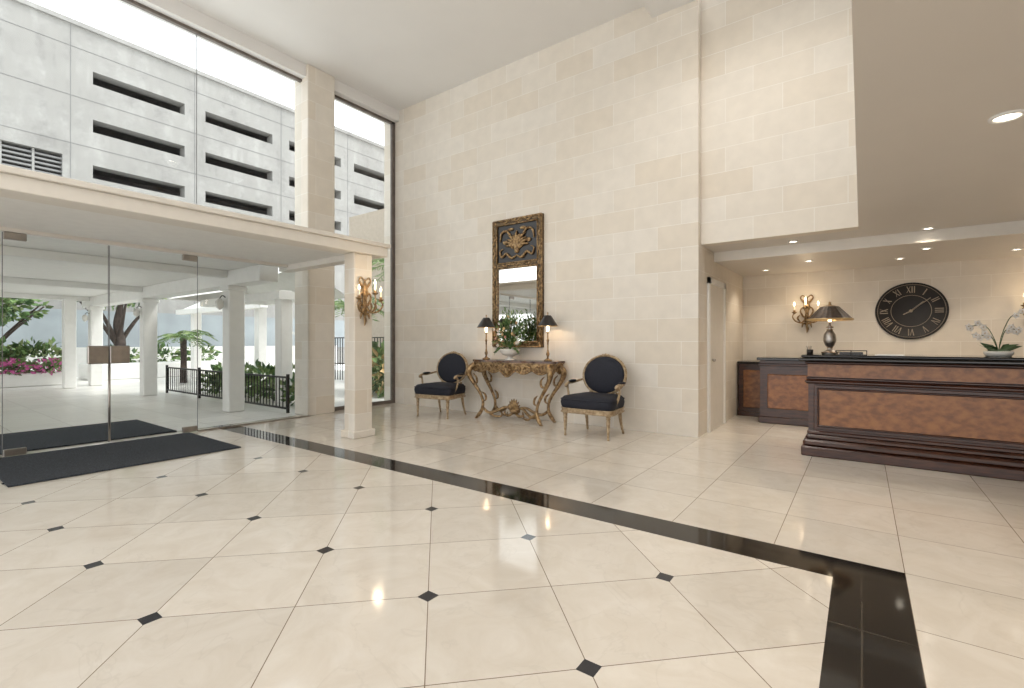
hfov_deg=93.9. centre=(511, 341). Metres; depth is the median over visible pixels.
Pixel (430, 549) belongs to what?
floor
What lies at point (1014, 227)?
trim
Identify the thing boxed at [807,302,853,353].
desk lamp
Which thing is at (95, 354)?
door
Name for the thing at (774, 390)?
reception desk
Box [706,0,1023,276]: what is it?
ceiling
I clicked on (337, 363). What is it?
fence
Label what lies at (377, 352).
shrub bed
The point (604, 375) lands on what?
armchair
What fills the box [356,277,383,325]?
wall sconce
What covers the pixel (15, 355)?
shrub bed
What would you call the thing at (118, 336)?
tree
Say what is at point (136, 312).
wall lantern
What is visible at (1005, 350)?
orchid plant
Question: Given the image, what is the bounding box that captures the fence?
[335,337,383,380]
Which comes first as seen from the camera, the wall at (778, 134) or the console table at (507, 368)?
the wall at (778, 134)
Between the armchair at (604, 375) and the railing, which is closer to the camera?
the armchair at (604, 375)
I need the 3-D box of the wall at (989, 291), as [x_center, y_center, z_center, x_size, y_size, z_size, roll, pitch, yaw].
[6.702,-0.200,6.322,7.050,2.800,0.180,0,0,36]
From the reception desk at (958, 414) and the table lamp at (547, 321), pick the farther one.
the table lamp at (547, 321)
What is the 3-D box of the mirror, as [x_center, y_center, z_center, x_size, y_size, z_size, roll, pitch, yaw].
[0.076,-0.935,7.571,0.968,2.058,0.091,0,0,36]
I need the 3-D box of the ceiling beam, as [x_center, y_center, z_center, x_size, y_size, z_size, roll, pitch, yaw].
[-1.195,-4.380,1.618,0.640,0.200,11.200,0,0,36]
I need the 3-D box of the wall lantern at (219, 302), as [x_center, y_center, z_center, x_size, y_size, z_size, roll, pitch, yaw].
[-4.931,-0.659,8.078,0.135,0.258,0.135,0,0,-9]
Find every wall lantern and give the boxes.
[82,312,88,321]
[133,306,141,316]
[215,295,225,309]
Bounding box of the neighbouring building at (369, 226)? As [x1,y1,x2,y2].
[349,209,383,346]
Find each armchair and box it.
[414,351,467,418]
[561,353,626,440]
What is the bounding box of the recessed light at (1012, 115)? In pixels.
[988,109,1023,123]
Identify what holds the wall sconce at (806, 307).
attached to the wall at (989, 291)
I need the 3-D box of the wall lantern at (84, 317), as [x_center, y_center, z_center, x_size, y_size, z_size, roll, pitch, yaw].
[-11.508,-0.659,12.892,0.135,0.258,0.135,0,0,-9]
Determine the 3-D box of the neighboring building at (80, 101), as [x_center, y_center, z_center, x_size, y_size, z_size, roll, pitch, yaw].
[-14.602,-4.950,20.601,4.100,12.300,44.000,0,0,36]
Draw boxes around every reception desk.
[737,356,807,426]
[798,353,1023,481]
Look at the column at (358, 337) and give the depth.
5.96 m
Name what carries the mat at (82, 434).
on the ground
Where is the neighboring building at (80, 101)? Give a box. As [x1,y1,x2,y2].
[0,0,383,364]
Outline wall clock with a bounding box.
[875,282,948,338]
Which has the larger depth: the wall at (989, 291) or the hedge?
the hedge
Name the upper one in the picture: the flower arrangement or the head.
the head
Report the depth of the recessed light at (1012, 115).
2.60 m
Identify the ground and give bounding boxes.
[0,369,383,433]
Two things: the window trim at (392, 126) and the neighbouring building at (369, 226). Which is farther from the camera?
the neighbouring building at (369, 226)
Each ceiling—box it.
[178,0,643,110]
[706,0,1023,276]
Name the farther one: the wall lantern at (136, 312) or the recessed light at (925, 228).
the wall lantern at (136, 312)
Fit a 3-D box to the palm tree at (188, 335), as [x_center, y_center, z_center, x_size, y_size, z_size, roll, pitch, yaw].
[-9.617,0.424,14.036,1.757,1.562,1.728,0,0,-13]
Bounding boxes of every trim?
[0,34,394,457]
[714,220,1023,261]
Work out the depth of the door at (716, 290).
6.66 m
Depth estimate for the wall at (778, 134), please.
5.59 m
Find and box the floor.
[0,403,1023,687]
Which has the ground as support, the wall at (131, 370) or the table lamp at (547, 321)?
the wall at (131, 370)
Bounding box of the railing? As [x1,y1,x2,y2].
[166,365,289,412]
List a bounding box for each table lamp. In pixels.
[477,315,494,358]
[538,312,557,360]
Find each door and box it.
[3,231,108,456]
[108,246,196,441]
[707,277,725,432]
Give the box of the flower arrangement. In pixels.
[491,307,529,359]
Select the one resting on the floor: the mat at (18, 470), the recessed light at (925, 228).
the mat at (18, 470)
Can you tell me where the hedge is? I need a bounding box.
[110,343,221,361]
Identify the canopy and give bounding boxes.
[0,164,390,272]
[0,231,277,411]
[169,268,344,402]
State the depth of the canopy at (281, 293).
10.60 m
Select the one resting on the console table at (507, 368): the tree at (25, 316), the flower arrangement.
the flower arrangement
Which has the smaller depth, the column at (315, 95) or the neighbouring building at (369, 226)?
the column at (315, 95)
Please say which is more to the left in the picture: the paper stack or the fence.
the fence
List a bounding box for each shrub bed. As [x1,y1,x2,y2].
[0,336,61,375]
[201,341,383,405]
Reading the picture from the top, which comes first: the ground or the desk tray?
the desk tray
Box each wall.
[0,346,336,387]
[384,0,704,436]
[701,0,857,246]
[705,247,742,432]
[743,256,1023,360]
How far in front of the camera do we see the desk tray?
4.93 m
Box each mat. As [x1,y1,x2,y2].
[0,419,176,454]
[0,432,240,487]
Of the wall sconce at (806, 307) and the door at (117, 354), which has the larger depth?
the wall sconce at (806, 307)
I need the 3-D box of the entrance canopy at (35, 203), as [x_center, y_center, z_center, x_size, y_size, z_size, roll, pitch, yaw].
[-5.252,-1.185,3.296,2.430,0.170,9.115,0,0,36]
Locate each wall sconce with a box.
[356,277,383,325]
[792,295,818,332]
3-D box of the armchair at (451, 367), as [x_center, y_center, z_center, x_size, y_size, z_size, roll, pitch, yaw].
[-1.134,0.681,7.767,0.761,1.046,0.661,0,0,29]
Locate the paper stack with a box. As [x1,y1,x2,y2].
[875,354,903,355]
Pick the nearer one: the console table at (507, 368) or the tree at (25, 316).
the console table at (507, 368)
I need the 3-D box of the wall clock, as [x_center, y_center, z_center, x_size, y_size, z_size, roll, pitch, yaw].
[5.747,-0.440,6.887,0.820,0.820,0.036,0,0,36]
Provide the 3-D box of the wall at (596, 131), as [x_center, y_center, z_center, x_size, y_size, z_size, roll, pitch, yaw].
[-0.022,-1.740,7.885,6.050,5.880,0.300,0,0,36]
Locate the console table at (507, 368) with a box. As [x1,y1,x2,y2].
[466,359,566,425]
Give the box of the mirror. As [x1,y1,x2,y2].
[492,213,543,347]
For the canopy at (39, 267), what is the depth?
8.33 m
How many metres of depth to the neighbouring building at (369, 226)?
16.45 m
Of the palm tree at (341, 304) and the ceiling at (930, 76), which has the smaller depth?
the ceiling at (930, 76)
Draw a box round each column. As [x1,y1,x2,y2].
[295,64,334,415]
[341,252,374,438]
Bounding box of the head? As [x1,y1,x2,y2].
[116,0,398,124]
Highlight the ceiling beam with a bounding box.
[641,0,694,17]
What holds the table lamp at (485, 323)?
on the console table at (507, 368)
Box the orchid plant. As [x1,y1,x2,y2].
[965,308,1023,356]
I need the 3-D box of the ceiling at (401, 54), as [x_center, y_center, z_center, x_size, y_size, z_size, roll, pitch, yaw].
[-2.752,-4.580,2.758,7.700,0.200,11.200,0,0,36]
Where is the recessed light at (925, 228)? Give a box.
[922,227,934,229]
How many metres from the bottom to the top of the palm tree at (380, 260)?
3.258 m
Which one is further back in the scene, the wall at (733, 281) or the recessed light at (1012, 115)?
the wall at (733, 281)
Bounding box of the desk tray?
[835,350,866,354]
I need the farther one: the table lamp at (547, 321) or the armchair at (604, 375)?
the table lamp at (547, 321)
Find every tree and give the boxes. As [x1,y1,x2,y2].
[0,297,53,338]
[76,298,166,345]
[157,330,217,382]
[335,297,383,321]
[372,258,383,291]

